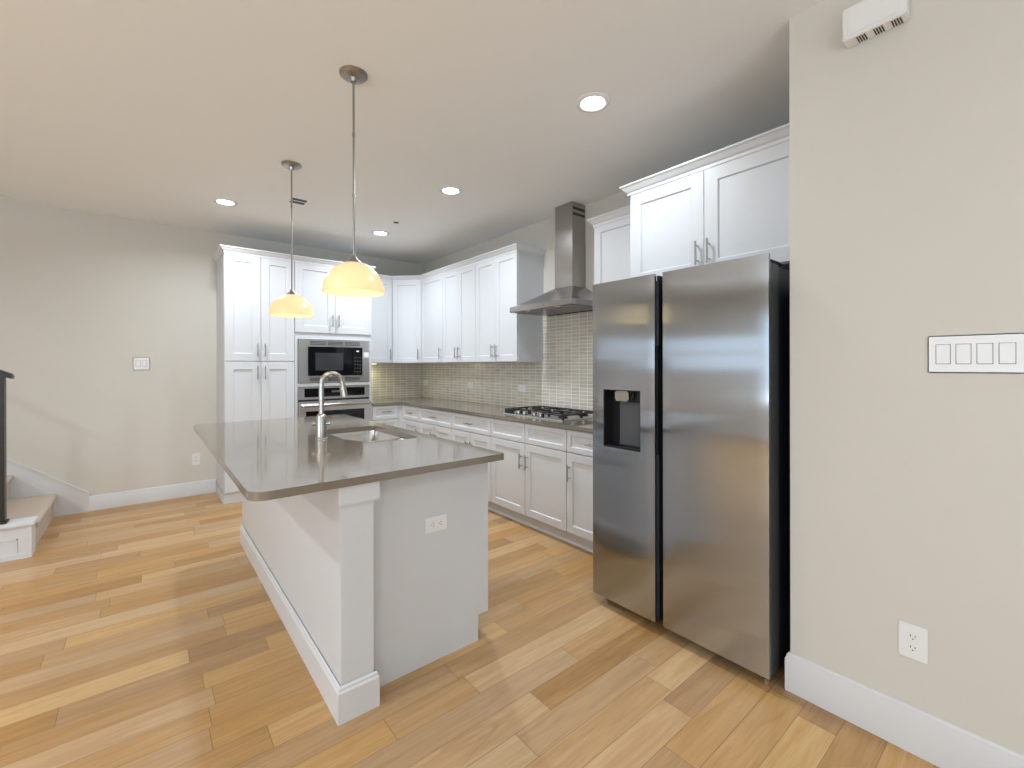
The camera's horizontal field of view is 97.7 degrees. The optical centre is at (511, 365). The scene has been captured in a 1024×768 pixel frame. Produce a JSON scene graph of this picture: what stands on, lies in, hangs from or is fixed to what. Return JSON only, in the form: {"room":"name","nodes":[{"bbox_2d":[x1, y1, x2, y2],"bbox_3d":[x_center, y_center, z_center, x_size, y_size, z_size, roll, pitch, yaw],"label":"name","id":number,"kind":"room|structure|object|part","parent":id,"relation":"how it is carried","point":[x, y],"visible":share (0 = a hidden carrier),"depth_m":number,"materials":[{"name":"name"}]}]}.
{"room":"kitchen","nodes":[
{"label":"kitchen","id":0,"kind":"room"},
{"bbox_2d":[0,195,421,495],"bbox_3d":[-4.450,-0.084,3.908,8.471,2.902,0.150,0,0,-39],"label":"wall","id":1,"kind":"structure","parent":0,"point":[83,295],"depth_m":4.29,"materials":[{"name":"grey paint"}]},
{"bbox_2d":[7,458,88,516],"bbox_3d":[-5.084,0.188,3.278,2.890,2.362,0.020,0,0,-39],"label":"trim","id":2,"kind":"structure","parent":1,"relation":"attached to","point":[27,481],"depth_m":4.01,"materials":[{"name":"white paint"}]},
{"bbox_2d":[133,357,149,369],"bbox_3d":[-3.677,-0.019,4.438,0.126,0.125,0.010,0,0,-39],"label":"light switch","id":3,"kind":"object","parent":1,"relation":"attached to","point":[139,363],"visible":1,"depth_m":4.44,"materials":[{"name":"white plastic"}]},
{"bbox_2d":[89,479,215,510],"bbox_3d":[-3.581,1.296,4.511,0.995,0.140,0.015,0,0,-39],"label":"baseboard","id":4,"kind":"structure","parent":1,"relation":"attached to","point":[125,498],"depth_m":4.47,"materials":[{"name":"white paint"}]},
{"bbox_2d":[192,453,199,464],"bbox_3d":[-3.332,0.987,4.720,0.070,0.125,0.009,0,0,-39],"label":"electrical outlet","id":5,"kind":"object","parent":1,"relation":"attached to","point":[195,456],"visible":1,"depth_m":4.72,"materials":[{"name":"white plastic"}]},
{"bbox_2d":[371,280,391,362],"bbox_3d":[-1.778,-0.570,5.750,0.386,1.077,0.384,0,0,-39],"label":"upper cabinet","id":6,"kind":"object","parent":1,"relation":"attached to","point":[381,306],"visible":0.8,"depth_m":5.67,"materials":[{"name":"white paint"}]},
{"bbox_2d":[392,281,420,362],"bbox_3d":[-1.323,-0.571,5.973,0.611,1.077,0.617,0,0,-39],"label":"upper cabinet","id":7,"kind":"object","parent":1,"relation":"attached to","point":[406,295],"visible":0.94,"depth_m":5.74,"materials":[{"name":"white paint"}]},
{"bbox_2d":[0,0,825,264],"bbox_3d":[-1.563,-1.489,0.381,8.471,0.100,9.368,0,0,-39],"label":"ceiling","id":8,"kind":"structure","parent":0,"point":[154,111],"depth_m":2.48,"materials":[{"name":"white paint"}]},
{"bbox_2d":[212,198,237,205],"bbox_3d":[-2.516,-1.432,3.926,0.188,0.012,0.188,0,0,-39],"label":"recessed light","id":9,"kind":"object","parent":8,"relation":"in","point":[222,201],"visible":1,"depth_m":3.91,"materials":[{"name":"white plastic"}]},
{"bbox_2d":[269,160,313,317],"bbox_3d":[-1.578,-0.898,3.205,0.294,1.082,0.294,0,0,-39],"label":"pendant light","id":10,"kind":"object","parent":8,"relation":"hanging from","point":[292,305],"visible":1,"depth_m":3.15,"materials":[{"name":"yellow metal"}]},
{"bbox_3d":[-1.578,-0.971,3.205,0.015,0.857,0.015,0,0,-39],"label":"rod","id":11,"kind":"part","parent":10,"relation":"part of","materials":[{"name":"silver metal"}]},
{"bbox_3d":[-1.577,-0.430,3.205,0.285,0.145,0.285,0,0,-39],"label":"lamp shade","id":12,"kind":"part","parent":10,"relation":"part of","materials":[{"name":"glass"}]},
{"bbox_3d":[-1.577,-0.433,3.205,0.294,0.152,0.294,0,0,-39],"label":"lamp shade","id":13,"kind":"part","parent":10,"relation":"part of","materials":[{"name":"beige glass"}]},
{"bbox_2d":[287,196,308,205],"bbox_3d":[-1.871,-1.436,3.912,0.140,0.006,0.180,0,0,-39],"label":"ceiling vent","id":14,"kind":"object","parent":8,"relation":"in","point":[295,200],"visible":0.98,"depth_m":3.91,"materials":[{"name":"white metal"}]},
{"bbox_2d":[322,65,384,296],"bbox_3d":[-0.782,-0.899,2.211,0.294,1.082,0.294,0,0,-39],"label":"pendant light","id":15,"kind":"object","parent":8,"relation":"hanging from","point":[351,278],"visible":1,"depth_m":2.17,"materials":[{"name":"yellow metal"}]},
{"bbox_3d":[-0.782,-0.973,2.211,0.015,0.857,0.015,0,0,-39],"label":"rod","id":16,"kind":"part","parent":15,"relation":"part of","materials":[{"name":"silver metal"}]},
{"bbox_3d":[-0.781,-0.432,2.211,0.285,0.145,0.285,0,0,-39],"label":"lamp shade","id":17,"kind":"part","parent":15,"relation":"part of","materials":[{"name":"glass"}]},
{"bbox_3d":[-0.781,-0.434,2.211,0.294,0.152,0.294,0,0,-39],"label":"lamp shade","id":18,"kind":"part","parent":15,"relation":"part of","materials":[{"name":"beige glass"}]},
{"bbox_2d":[371,230,388,235],"bbox_3d":[-1.429,-1.434,4.856,0.188,0.012,0.188,0,0,-39],"label":"recessed light","id":19,"kind":"object","parent":8,"relation":"in","point":[375,232],"visible":1,"depth_m":4.84,"materials":[{"name":"white plastic"}]},
{"bbox_2d":[439,186,461,194],"bbox_3d":[-0.504,-1.436,3.680,0.188,0.012,0.188,0,0,-39],"label":"recessed light","id":20,"kind":"object","parent":8,"relation":"in","point":[448,190],"visible":1,"depth_m":3.66,"materials":[{"name":"white plastic"}]},
{"bbox_2d":[576,92,609,112],"bbox_3d":[0.443,-1.437,2.453,0.188,0.012,0.188,0,0,-39],"label":"recessed light","id":21,"kind":"object","parent":8,"relation":"in","point":[591,102],"visible":1,"depth_m":2.44,"materials":[{"name":"white plastic"}]},
{"bbox_2d":[0,492,938,767],"bbox_3d":[-1.557,1.413,0.382,8.471,0.100,9.368,0,0,-39],"label":"floor","id":22,"kind":"structure","parent":0,"point":[143,635],"depth_m":1.94,"materials":[{"name":"brown wood"}]},
{"bbox_2d":[0,516,38,562],"bbox_3d":[-4.229,0.657,2.628,1.988,1.420,0.168,0,0,-39],"label":"curb","id":23,"kind":"object","parent":22,"relation":"on","point":[18,536],"visible":0.95,"depth_m":3.16,"materials":[{"name":"white paint"}]},
{"bbox_2d":[0,369,14,524],"bbox_3d":[-4.168,0.010,2.698,1.572,2.210,0.093,0,0,-39],"label":"newel post","id":24,"kind":"object","parent":23,"relation":"on","point":[3,374],"visible":1,"depth_m":3.14,"materials":[{"name":"black wood"}]},
{"bbox_3d":[-3.616,0.582,3.150,0.067,1.062,0.067,0,0,-39],"label":"post","id":25,"kind":"part","parent":24,"relation":"part of","materials":[{"name":"black wood"}]},
{"bbox_3d":[-3.615,1.104,3.150,0.093,0.016,0.093,0,0,-39],"label":"plate","id":26,"kind":"part","parent":24,"relation":"part of","materials":[{"name":"black wood"}]},
{"bbox_3d":[-4.172,-0.499,2.701,1.572,1.192,0.065,0,0,-39],"label":"handrail","id":27,"kind":"part","parent":24,"relation":"part of","materials":[{"name":"black wood"}]},
{"bbox_2d":[7,475,57,544],"bbox_3d":[-4.555,0.632,3.087,1.904,1.469,0.951,0,0,-39],"label":"staircase","id":28,"kind":"structure","parent":22,"relation":"on","point":[42,506],"depth_m":3.70,"materials":[{"name":"beige carpet"}]},
{"bbox_2d":[216,252,294,503],"bbox_3d":[-2.746,0.115,4.787,0.644,2.498,0.646,0,0,-39],"label":"pantry cabinet","id":29,"kind":"object","parent":22,"relation":"on","point":[255,348],"visible":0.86,"depth_m":4.54,"materials":[{"name":"white paint"}]},
{"bbox_3d":[-2.692,-0.579,4.475,0.314,1.067,0.019,0,0,-39],"label":"door","id":30,"kind":"part","parent":29,"relation":"part of","materials":[{"name":"white paint"}]},
{"bbox_3d":[-2.690,0.607,4.476,0.314,1.289,0.019,0,0,-39],"label":"door","id":31,"kind":"part","parent":29,"relation":"part of","materials":[{"name":"white paint"}]},
{"bbox_3d":[-2.447,-0.579,4.676,0.314,1.067,0.019,0,0,-39],"label":"door","id":32,"kind":"part","parent":29,"relation":"part of","materials":[{"name":"white paint"}]},
{"bbox_3d":[-2.445,0.607,4.677,0.314,1.289,0.019,0,0,-39],"label":"door","id":33,"kind":"part","parent":29,"relation":"part of","materials":[{"name":"white paint"}]},
{"bbox_2d":[212,244,375,269],"bbox_3d":[-2.413,-1.137,5.049,1.561,0.064,0.632,0,0,-39],"label":"crown molding","id":34,"kind":"structure","parent":29,"relation":"attached to","point":[221,249],"depth_m":4.64,"materials":[{"name":"white paint"}]},
{"bbox_2d":[294,262,371,420],"bbox_3d":[-2.170,0.114,5.259,0.843,2.498,0.646,0,0,-39],"label":"tall cabinet","id":35,"kind":"object","parent":22,"relation":"on","point":[341,318],"visible":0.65,"depth_m":4.98,"materials":[{"name":"white paint"}]},
{"bbox_3d":[-2.160,-0.736,4.912,0.416,0.754,0.019,0,0,-39],"label":"door","id":36,"kind":"part","parent":35,"relation":"part of","materials":[{"name":"white paint"}]},
{"bbox_2d":[298,339,368,382],"bbox_3d":[-2.076,-0.048,5.144,0.778,0.469,0.327,0,0,-39],"label":"microwave","id":37,"kind":"object","parent":35,"relation":"in","point":[323,356],"visible":0.96,"depth_m":5.00,"materials":[{"name":"silver metal"}]},
{"bbox_3d":[-2.021,-0.046,4.993,0.467,0.314,0.022,0,0,-39],"label":"door","id":38,"kind":"part","parent":37,"relation":"part of","materials":[{"name":"black glass"}]},
{"bbox_3d":[-1.792,-0.047,5.181,0.117,0.314,0.022,0,0,-39],"label":"control panel","id":39,"kind":"part","parent":37,"relation":"part of","materials":[{"name":"black glass"}]},
{"bbox_2d":[298,385,370,419],"bbox_3d":[-2.124,0.578,5.204,0.778,0.690,0.612,0,0,-39],"label":"wall oven","id":40,"kind":"object","parent":35,"relation":"in","point":[357,403],"visible":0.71,"depth_m":5.02,"materials":[{"name":"grey metal"}]},
{"bbox_3d":[-1.986,0.301,5.036,0.778,0.138,0.016,0,0,-39],"label":"control panel","id":41,"kind":"part","parent":40,"relation":"part of","materials":[{"name":"silver metal"}]},
{"bbox_3d":[-1.979,0.655,5.028,0.778,0.530,0.032,0,0,-39],"label":"door","id":42,"kind":"part","parent":40,"relation":"part of","materials":[{"name":"silver metal"}]},
{"bbox_3d":[-1.980,0.297,5.029,0.660,0.094,0.002,0,0,-39],"label":"glass","id":43,"kind":"part","parent":40,"relation":"part of","materials":[{"name":"black glass"}]},
{"bbox_3d":[-1.950,0.432,4.992,0.760,0.033,0.064,0,0,-39],"label":"handle","id":44,"kind":"part","parent":40,"relation":"part of","materials":[{"name":"silver metal"}]},
{"bbox_3d":[-1.835,-0.737,5.178,0.418,0.754,0.019,0,0,-39],"label":"door","id":45,"kind":"part","parent":35,"relation":"part of","materials":[{"name":"white paint"}]},
{"bbox_2d":[240,463,487,725],"bbox_3d":[-1.052,0.911,2.825,0.830,0.901,2.264,0,0,-39],"label":"kitchen island","id":46,"kind":"object","parent":22,"relation":"on","point":[367,599],"visible":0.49,"depth_m":1.99,"materials":[{"name":"white paint"}]},
{"bbox_3d":[-1.310,1.292,2.614,0.163,0.139,2.264,0,0,-39],"label":"molding","id":47,"kind":"part","parent":46,"relation":"part of","materials":[{"name":"white paint"}]},
{"bbox_2d":[194,414,503,500],"bbox_3d":[-1.182,0.445,2.724,1.086,0.031,2.297,0,0,-39],"label":"island countertop","id":48,"kind":"structure","parent":46,"relation":"on","point":[268,459],"depth_m":2.15,"materials":[{"name":"beige stone"}]},
{"bbox_2d":[311,371,347,439],"bbox_3d":[-1.076,0.232,2.649,0.205,0.395,0.070,0,0,-33],"label":"kitchen faucet","id":49,"kind":"object","parent":48,"relation":"on","point":[321,423],"visible":1,"depth_m":2.61,"materials":[{"name":"silver metal"}]},
{"bbox_3d":[-1.119,0.341,2.621,0.108,0.027,0.027,0,0,-2],"label":"handle","id":50,"kind":"part","parent":49,"relation":"part of","materials":[{"name":"silver metal"}]},
{"bbox_2d":[330,430,404,442],"bbox_3d":[-0.909,0.553,2.811,0.403,0.184,0.727,0,0,-39],"label":"sink","id":51,"kind":"object","parent":48,"relation":"in","point":[372,436],"visible":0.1,"depth_m":3.10,"materials":[{"name":"silver metal"}]},
{"bbox_3d":[-0.748,0.532,2.637,0.374,0.141,0.255,0,0,-39],"label":"bowl","id":52,"kind":"part","parent":51,"relation":"part of","materials":[{"name":"silver metal"}]},
{"bbox_3d":[-0.634,0.860,1.794,0.161,0.801,0.139,0,0,-39],"label":"corner post","id":53,"kind":"part","parent":46,"relation":"part of","materials":[{"name":"white paint"}]},
{"bbox_3d":[-0.372,0.910,2.059,0.632,0.901,0.018,0,0,-39],"label":"panel","id":54,"kind":"part","parent":46,"relation":"part of","materials":[{"name":"white paint"}]},
{"bbox_2d":[425,513,446,533],"bbox_3d":[-0.349,0.728,2.061,0.115,0.072,0.009,0,0,-39],"label":"electrical outlet","id":55,"kind":"object","parent":46,"relation":"attached to","point":[439,522],"visible":1,"depth_m":2.06,"materials":[{"name":"white plastic"}]},
{"bbox_2d":[430,521,434,527],"bbox_3d":[-0.363,0.728,2.047,0.025,0.033,0.004,0,0,-39],"label":"receptacle","id":56,"kind":"object","parent":55,"relation":"attached to","point":[432,523],"depth_m":2.04,"materials":[{"name":"grey plastic"}]},
{"bbox_2d":[438,519,442,525],"bbox_3d":[-0.333,0.728,2.071,0.025,0.033,0.004,0,0,-39],"label":"receptacle","id":57,"kind":"object","parent":55,"relation":"attached to","point":[440,521],"depth_m":2.07,"materials":[{"name":"grey plastic"}]},
{"bbox_2d":[372,404,403,427],"bbox_3d":[-1.451,0.920,5.833,0.992,0.882,0.668,0,0,-39],"label":"base cabinet","id":58,"kind":"object","parent":22,"relation":"on","point":[392,415],"visible":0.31,"depth_m":5.43,"materials":[{"name":"white paint"}]},
{"bbox_3d":[-1.529,0.566,5.401,0.316,0.164,0.019,0,0,-39],"label":"drawer","id":59,"kind":"part","parent":58,"relation":"part of","materials":[{"name":"white paint"}]},
{"bbox_3d":[-1.528,0.799,5.402,0.316,0.285,0.019,0,0,-39],"label":"drawer","id":60,"kind":"part","parent":58,"relation":"part of","materials":[{"name":"white paint"}]},
{"bbox_2d":[371,397,592,432],"bbox_3d":[-0.401,0.460,4.552,0.990,0.030,3.981,0,0,-39],"label":"countertop","id":61,"kind":"structure","parent":58,"relation":"on","point":[470,408],"depth_m":4.57,"materials":[{"name":"beige stone"}]},
{"bbox_2d":[503,405,592,421],"bbox_3d":[0.340,0.433,3.969,0.485,0.082,0.760,0,0,-39],"label":"gas cooktop","id":62,"kind":"object","parent":61,"relation":"in","point":[560,414],"visible":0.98,"depth_m":3.85,"materials":[{"name":"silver metal"}]},
{"bbox_2d":[503,411,592,421],"bbox_3d":[0.340,0.454,3.969,0.485,0.040,0.760,0,0,-39],"label":"tray","id":63,"kind":"object","parent":62,"relation":"on","point":[530,414],"depth_m":3.80,"materials":[{"name":"metal"}]},
{"bbox_2d":[403,405,419,432],"bbox_3d":[-0.975,0.919,5.509,0.666,0.882,0.435,0,0,-39],"label":"base cabinet","id":64,"kind":"object","parent":22,"relation":"on","point":[411,414],"visible":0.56,"depth_m":5.31,"materials":[{"name":"white paint"}]},
{"bbox_3d":[-1.196,0.566,5.328,0.019,0.164,0.430,0,0,-39],"label":"drawer","id":65,"kind":"part","parent":64,"relation":"part of","materials":[{"name":"white paint"}]},
{"bbox_3d":[-1.196,0.952,5.328,0.019,0.593,0.430,0,0,-39],"label":"door","id":66,"kind":"part","parent":64,"relation":"part of","materials":[{"name":"white paint"}]},
{"bbox_2d":[420,407,452,439],"bbox_3d":[-0.616,0.918,5.071,0.666,0.882,0.695,0,0,-39],"label":"base cabinet","id":67,"kind":"object","parent":22,"relation":"on","point":[438,423],"visible":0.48,"depth_m":4.85,"materials":[{"name":"white paint"}]},
{"bbox_3d":[-0.947,0.952,5.025,0.019,0.593,0.342,0,0,-39],"label":"door","id":68,"kind":"part","parent":67,"relation":"part of","materials":[{"name":"white paint"}]},
{"bbox_3d":[-0.838,0.565,4.890,0.019,0.164,0.690,0,0,-39],"label":"drawer","id":69,"kind":"part","parent":67,"relation":"part of","materials":[{"name":"white paint"}]},
{"bbox_3d":[-0.727,0.952,4.756,0.019,0.593,0.342,0,0,-39],"label":"door","id":70,"kind":"part","parent":67,"relation":"part of","materials":[{"name":"white paint"}]},
{"bbox_2d":[452,412,492,501],"bbox_3d":[-0.180,0.918,4.540,0.666,0.882,0.678,0,0,-39],"label":"base cabinet","id":71,"kind":"object","parent":22,"relation":"on","point":[473,430],"visible":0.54,"depth_m":4.31,"materials":[{"name":"white paint"}]},
{"bbox_3d":[-0.509,0.951,4.490,0.019,0.593,0.334,0,0,-39],"label":"door","id":72,"kind":"part","parent":71,"relation":"part of","materials":[{"name":"white paint"}]},
{"bbox_3d":[-0.402,0.565,4.358,0.019,0.164,0.673,0,0,-39],"label":"drawer","id":73,"kind":"part","parent":71,"relation":"part of","materials":[{"name":"white paint"}]},
{"bbox_3d":[-0.294,0.951,4.227,0.019,0.593,0.334,0,0,-39],"label":"door","id":74,"kind":"part","parent":71,"relation":"part of","materials":[{"name":"white paint"}]},
{"bbox_2d":[491,418,567,530],"bbox_3d":[0.336,0.917,3.910,0.665,0.882,0.948,0,0,-39],"label":"base cabinet","id":75,"kind":"object","parent":22,"relation":"on","point":[530,480],"visible":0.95,"depth_m":3.67,"materials":[{"name":"white paint"}]},
{"bbox_3d":[-0.036,0.564,3.912,0.019,0.164,0.469,0,0,-39],"label":"drawer","id":76,"kind":"part","parent":75,"relation":"part of","materials":[{"name":"white paint"}]},
{"bbox_3d":[-0.036,0.950,3.912,0.019,0.593,0.469,0,0,-39],"label":"door","id":77,"kind":"part","parent":75,"relation":"part of","materials":[{"name":"white paint"}]},
{"bbox_3d":[0.069,0.799,3.741,0.038,0.125,0.011,0,0,-39],"label":"handle","id":78,"kind":"part","parent":75,"relation":"part of","materials":[{"name":"silver metal"}]},
{"bbox_3d":[0.117,0.799,3.682,0.038,0.125,0.011,0,0,-39],"label":"handle","id":79,"kind":"part","parent":75,"relation":"part of","materials":[{"name":"silver metal"}]},
{"bbox_3d":[0.265,0.950,3.545,0.019,0.593,0.469,0,0,-39],"label":"door","id":80,"kind":"part","parent":75,"relation":"part of","materials":[{"name":"white paint"}]},
{"bbox_3d":[0.264,0.563,3.545,0.019,0.164,0.469,0,0,-39],"label":"drawer","id":81,"kind":"part","parent":75,"relation":"part of","materials":[{"name":"white paint"}]},
{"bbox_2d":[488,501,592,552],"bbox_3d":[-0.275,1.307,4.303,0.024,0.102,3.408,0,0,-39],"label":"board","id":82,"kind":"object","parent":22,"relation":"on","point":[580,542],"visible":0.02,"depth_m":3.64,"materials":[{"name":"white paint"}]},
{"bbox_2d":[566,430,592,541],"bbox_3d":[0.807,0.916,3.335,0.666,0.882,0.537,0,0,-39],"label":"base cabinet","id":83,"kind":"object","parent":22,"relation":"on","point":[579,467],"visible":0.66,"depth_m":3.26,"materials":[{"name":"white paint"}]},
{"bbox_3d":[0.418,0.798,3.315,0.038,0.125,0.011,0,0,-39],"label":"handle","id":84,"kind":"part","parent":83,"relation":"part of","materials":[{"name":"silver metal"}]},
{"bbox_3d":[0.585,0.563,3.154,0.019,0.164,0.532,0,0,-39],"label":"drawer","id":85,"kind":"part","parent":83,"relation":"part of","materials":[{"name":"white paint"}]},
{"bbox_2d":[593,253,789,681],"bbox_3d":[1.125,0.446,2.512,0.936,1.823,0.943,0,0,-39],"label":"refrigerator","id":86,"kind":"object","parent":22,"relation":"on","point":[691,365],"visible":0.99,"depth_m":2.09,"materials":[{"name":"grey metal"}]},
{"bbox_3d":[0.616,0.167,2.457,0.062,0.056,0.090,0,0,-39],"label":"spout","id":87,"kind":"part","parent":86,"relation":"part of","materials":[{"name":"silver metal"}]},
{"bbox_3d":[0.600,0.419,2.429,0.019,1.768,0.406,0,0,-39],"label":"door","id":88,"kind":"part","parent":86,"relation":"part of","materials":[{"name":"silver metal"}]},
{"bbox_3d":[0.775,0.418,2.302,0.085,1.750,0.012,0,0,-39],"label":"recessed handle","id":89,"kind":"part","parent":86,"relation":"part of","materials":[{"name":"grey metal"}]},
{"bbox_3d":[0.914,0.419,2.047,0.019,1.768,0.491,0,0,-39],"label":"door","id":90,"kind":"part","parent":86,"relation":"part of","materials":[{"name":"silver metal"}]},
{"bbox_2d":[422,191,629,362],"bbox_3d":[0.386,-0.043,4.492,0.150,2.802,5.077,0,0,-39],"label":"wall","id":91,"kind":"structure","parent":0,"point":[541,234],"depth_m":4.42,"materials":[{"name":"grey paint"}]},
{"bbox_2d":[421,274,443,362],"bbox_3d":[-0.874,-0.572,5.605,0.383,1.077,0.538,0,0,-39],"label":"upper cabinet","id":92,"kind":"object","parent":91,"relation":"attached to","point":[431,288],"visible":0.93,"depth_m":5.50,"materials":[{"name":"white paint"}]},
{"bbox_2d":[443,264,491,362],"bbox_3d":[-0.487,-0.572,5.132,0.383,1.077,0.684,0,0,-39],"label":"upper cabinet","id":93,"kind":"object","parent":91,"relation":"attached to","point":[459,286],"visible":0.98,"depth_m":5.01,"materials":[{"name":"white paint"}]},
{"bbox_3d":[-0.707,-0.563,5.172,0.019,1.051,0.338,0,0,-39],"label":"door","id":94,"kind":"part","parent":93,"relation":"part of","materials":[{"name":"white paint"}]},
{"bbox_3d":[-0.491,-0.563,4.908,0.019,1.051,0.338,0,0,-39],"label":"door","id":95,"kind":"part","parent":93,"relation":"part of","materials":[{"name":"white paint"}]},
{"bbox_2d":[371,311,592,414],"bbox_3d":[-0.402,-0.018,4.553,0.992,0.926,3.982,0,0,-39],"label":"tile backsplash","id":96,"kind":"structure","parent":91,"relation":"attached to","point":[564,378],"depth_m":4.71,"materials":[{"name":"tile"}]},
{"bbox_2d":[468,382,472,388],"bbox_3d":[-0.506,0.241,5.442,0.009,0.075,0.120,0,0,-39],"label":"electrical outlet","id":97,"kind":"object","parent":96,"relation":"attached to","point":[470,384],"visible":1,"depth_m":5.44,"materials":[{"name":"white plastic"}]},
{"bbox_2d":[518,385,525,391],"bbox_3d":[0.106,0.240,4.696,0.009,0.075,0.120,0,0,-39],"label":"electrical outlet","id":98,"kind":"object","parent":96,"relation":"attached to","point":[521,388],"visible":1,"depth_m":4.69,"materials":[{"name":"white plastic"}]},
{"bbox_2d":[476,251,542,361],"bbox_3d":[-0.052,-0.573,4.602,0.383,1.077,0.685,0,0,-39],"label":"upper cabinet","id":99,"kind":"object","parent":91,"relation":"attached to","point":[504,282],"visible":0.98,"depth_m":4.40,"materials":[{"name":"white paint"}]},
{"bbox_2d":[378,243,545,281],"bbox_3d":[-0.689,-1.112,5.052,2.396,0.064,0.546,0,0,36],"label":"crown molding","id":100,"kind":"structure","parent":99,"relation":"attached to","point":[515,247],"depth_m":4.78,"materials":[{"name":"white paint"}]},
{"bbox_3d":[-0.273,-0.563,4.642,0.019,1.051,0.339,0,0,-39],"label":"door","id":101,"kind":"part","parent":99,"relation":"part of","materials":[{"name":"white paint"}]},
{"bbox_3d":[-0.056,-0.564,4.378,0.019,1.051,0.339,0,0,-39],"label":"door","id":102,"kind":"part","parent":99,"relation":"part of","materials":[{"name":"white paint"}]},
{"bbox_2d":[510,201,592,315],"bbox_3d":[0.407,-0.964,3.962,0.484,0.960,0.772,0,0,-39],"label":"range hood","id":103,"kind":"object","parent":91,"relation":"attached to","point":[570,294],"visible":0.99,"depth_m":3.97,"materials":[{"name":"silver metal"}]},
{"bbox_2d":[594,216,629,284],"bbox_3d":[0.923,-0.574,3.412,0.383,1.077,0.505,0,0,-39],"label":"upper cabinet","id":104,"kind":"object","parent":91,"relation":"attached to","point":[612,239],"visible":0.07,"depth_m":3.38,"materials":[{"name":"white paint"}]},
{"bbox_2d":[630,140,789,280],"bbox_3d":[1.324,-0.809,2.691,0.676,0.608,1.056,0,0,-39],"label":"upper cabinet","id":105,"kind":"object","parent":91,"relation":"attached to","point":[739,207],"visible":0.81,"depth_m":2.46,"materials":[{"name":"white paint"}]},
{"bbox_3d":[0.930,-0.805,2.712,0.019,0.592,0.491,0,0,-39],"label":"door","id":106,"kind":"part","parent":105,"relation":"part of","materials":[{"name":"white paint"}]},
{"bbox_2d":[587,123,789,227],"bbox_3d":[1.139,-1.123,2.913,0.678,0.080,1.631,0,0,-39],"label":"crown molding","id":107,"kind":"structure","parent":105,"relation":"attached to","point":[780,134],"depth_m":2.52,"materials":[{"name":"white paint"}]},
{"bbox_3d":[1.044,-0.635,2.530,0.038,0.135,0.011,0,0,-39],"label":"handle","id":108,"kind":"part","parent":105,"relation":"part of","materials":[{"name":"silver metal"}]},
{"bbox_3d":[1.086,-0.635,2.478,0.038,0.135,0.011,0,0,-39],"label":"handle","id":109,"kind":"part","parent":105,"relation":"part of","materials":[{"name":"silver metal"}]},
{"bbox_3d":[1.247,-0.805,2.325,0.019,0.592,0.505,0,0,-39],"label":"door","id":110,"kind":"part","parent":105,"relation":"part of","materials":[{"name":"white paint"}]},
{"bbox_2d":[789,0,1023,755],"bbox_3d":[2.841,-0.047,0.719,1.135,2.802,3.911,0,0,-39],"label":"wall","id":111,"kind":"structure","parent":0,"point":[907,140],"depth_m":1.58,"materials":[{"name":"grey paint"}]},
{"bbox_2d":[842,0,909,47],"bbox_3d":[1.319,-1.271,1.626,0.064,0.120,0.183,0,0,-39],"label":"door chime","id":112,"kind":"object","parent":111,"relation":"attached to","point":[867,19],"visible":1,"depth_m":1.61,"materials":[{"name":"white plastic"}]},
{"bbox_2d":[785,651,1023,767],"bbox_3d":[2.426,1.277,0.401,0.116,0.157,3.907,0,0,-39],"label":"baseboard","id":113,"kind":"structure","parent":111,"relation":"attached to","point":[941,743],"depth_m":1.60,"materials":[{"name":"white paint"}]},
{"bbox_2d":[899,620,927,663],"bbox_3d":[1.407,0.971,1.570,0.009,0.120,0.078,0,0,-39],"label":"electrical outlet","id":114,"kind":"object","parent":111,"relation":"attached to","point":[913,640],"visible":1,"depth_m":1.57,"materials":[{"name":"white plastic"}]},
{"bbox_2d":[907,632,918,641],"bbox_3d":[1.405,0.951,1.569,0.004,0.025,0.033,0,0,-39],"label":"receptacle","id":115,"kind":"object","parent":114,"relation":"attached to","point":[911,636],"depth_m":1.57,"materials":[{"name":"grey plastic"}]},
{"bbox_2d":[907,643,918,652],"bbox_3d":[1.406,0.990,1.569,0.004,0.025,0.033,0,0,-39],"label":"receptacle","id":116,"kind":"object","parent":114,"relation":"attached to","point":[911,647],"depth_m":1.57,"materials":[{"name":"grey plastic"}]},
{"bbox_2d":[928,333,1023,372],"bbox_3d":[1.499,-0.038,1.454,0.010,0.124,0.215,0,0,-39],"label":"light switch","id":117,"kind":"object","parent":111,"relation":"attached to","point":[979,353],"visible":1,"depth_m":1.44,"materials":[{"name":"white plastic"}]}
]}

